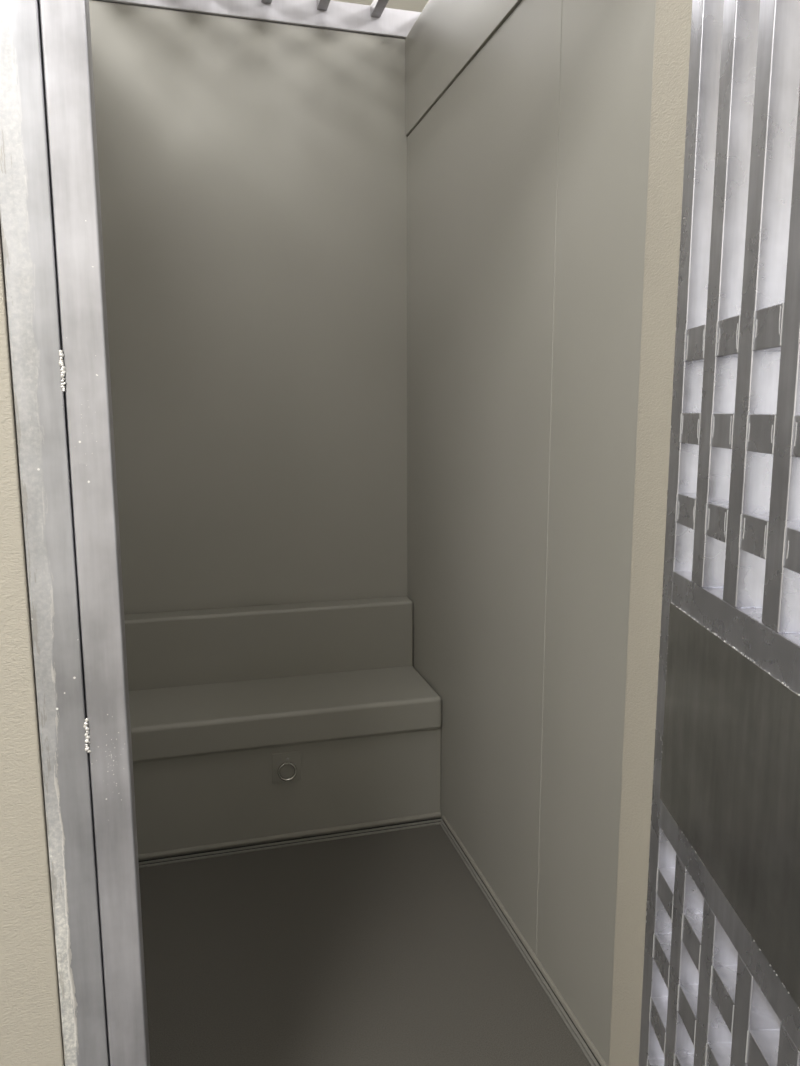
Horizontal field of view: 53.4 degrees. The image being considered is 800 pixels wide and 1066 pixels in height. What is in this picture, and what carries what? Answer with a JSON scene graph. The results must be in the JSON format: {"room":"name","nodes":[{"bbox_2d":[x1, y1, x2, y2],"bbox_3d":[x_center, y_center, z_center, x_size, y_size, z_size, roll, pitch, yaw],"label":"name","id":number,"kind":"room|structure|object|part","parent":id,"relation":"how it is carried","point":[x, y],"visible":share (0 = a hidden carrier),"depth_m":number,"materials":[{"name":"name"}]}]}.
{"room":"prison interior","nodes":[
{"label":"prison interior","id":0,"kind":"room"},
{"bbox_2d":[89,0,407,614],"bbox_3d":[-0.552,-0.373,2.856,1.339,2.681,0.080,-3,9,-15],"label":"wall","id":1,"kind":"structure","parent":0,"point":[253,174],"depth_m":2.77,"materials":[{"name":"paint"}]},
{"bbox_2d":[0,0,691,1065],"bbox_3d":[-0.143,-0.096,1.088,4.900,2.683,0.095,-3,9,-15],"label":"wall","id":2,"kind":"structure","parent":0,"point":[31,1034],"depth_m":1.14,"materials":[{"name":"paint"}]},
{"bbox_2d":[0,0,149,1065],"bbox_3d":[-0.033,0.028,1.112,0.891,2.430,0.053,-3,9,-15],"label":"door frame","id":3,"kind":"structure","parent":2,"relation":"attached to","point":[50,204],"depth_m":0.98,"materials":[{"name":"metal"}]},
{"bbox_2d":[638,0,799,1065],"bbox_3d":[0.418,0.104,0.810,0.044,2.348,0.796,0,9,0],"label":"door","id":4,"kind":"structure","parent":2,"relation":"in","point":[721,986],"depth_m":0.96,"materials":[{"name":"metal"}]},
{"bbox_3d":[0.419,0.484,0.868,0.040,0.048,0.713,0,9,0],"label":"rail","id":5,"kind":"part","parent":4,"relation":"part of","materials":[{"name":"metal"}]},
{"bbox_3d":[0.419,0.310,0.840,0.044,0.308,0.717,0,9,0],"label":"panel","id":6,"kind":"part","parent":4,"relation":"part of","materials":[{"name":"metal"}]},
{"bbox_3d":[0.418,0.135,0.813,0.040,0.050,0.713,0,9,0],"label":"rail","id":7,"kind":"part","parent":4,"relation":"part of","materials":[{"name":"metal"}]},
{"bbox_2d":[139,824,590,1065],"bbox_3d":[-0.567,1.013,2.836,4.900,0.050,3.200,-3,9,-15],"label":"floor","id":8,"kind":"structure","parent":0,"point":[379,949],"depth_m":2.05,"materials":[{"name":"concrete"}]},
{"bbox_2d":[124,596,441,854],"bbox_3d":[-0.481,0.645,2.759,1.177,0.701,0.445,-3,9,-15],"label":"bench","id":9,"kind":"object","parent":8,"relation":"on","point":[249,722],"visible":0.84,"depth_m":2.67,"materials":[{"name":"plastic"}]},
{"bbox_3d":[-0.527,0.406,2.892,1.177,0.271,0.097,-3,9,-15],"label":"backrest","id":10,"kind":"part","parent":9,"relation":"part of","materials":[{"name":"plastic"}]},
{"bbox_3d":[-0.481,0.603,2.753,1.177,0.115,0.445,-3,9,-15],"label":"seat","id":11,"kind":"part","parent":9,"relation":"part of","materials":[{"name":"plastic"}]},
{"bbox_3d":[-0.368,0.762,2.592,0.096,0.100,0.004,-3,9,-15],"label":"ring plate","id":12,"kind":"part","parent":9,"relation":"part of","materials":[{"name":"plastic"}]},
{"bbox_2d":[138,812,441,867],"bbox_3d":[-0.422,1.011,2.600,1.178,0.026,0.036,-3,9,-15],"label":"baseboard","id":13,"kind":"structure","parent":9,"relation":"attached to","point":[409,822],"depth_m":2.62,"materials":[{"name":"metal"}]},
{"bbox_2d":[332,0,428,11],"bbox_3d":[-0.203,-2.112,0.977,5.100,0.100,6.200,-3,9,-15],"label":"ceiling","id":14,"kind":"structure","parent":0,"point":[409,5],"depth_m":3.75,"materials":[{"name":"paint"}]},
{"bbox_2d":[405,0,655,1065],"bbox_3d":[0.298,-0.264,2.151,0.096,2.683,1.747,-3,9,-15],"label":"wall","id":15,"kind":"structure","parent":0,"point":[528,122],"depth_m":1.93,"materials":[{"name":"paint"}]},
{"bbox_3d":[0.259,-1.430,1.957,0.018,0.320,1.747,-3,9,-15],"label":"wall panel","id":16,"kind":"part","parent":15,"relation":"part of","materials":[{"name":"paint"}]},
{"bbox_3d":[0.192,-0.145,2.427,0.012,2.361,1.201,-3,9,-15],"label":"wall panel","id":17,"kind":"part","parent":15,"relation":"part of","materials":[{"name":"paint"}]},
{"bbox_2d":[440,816,606,1065],"bbox_3d":[0.314,1.083,2.124,0.016,0.030,1.282,-3,9,-15],"label":"baseboard","id":18,"kind":"structure","parent":15,"relation":"attached to","point":[587,1047],"depth_m":2.05,"materials":[{"name":"rubber"}]},
{"bbox_3d":[0.423,-0.014,1.594,0.012,2.361,0.545,-3,9,-15],"label":"wall panel","id":19,"kind":"part","parent":15,"relation":"part of","materials":[{"name":"paint"}]},
{"bbox_3d":[-0.918,-0.210,1.821,0.080,2.683,1.747,-3,9,-15],"label":"wall","id":20,"kind":"structure","parent":0,"visible":0},
{"bbox_2d":[94,0,420,38],"bbox_3d":[-0.152,-1.611,1.809,1.910,0.086,1.910,-3,9,-15],"label":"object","id":21,"kind":"object","parent":20,"relation":"in","point":[375,19],"visible":0.52,"depth_m":2.65,"materials":[{"name":"metal"}]}
]}

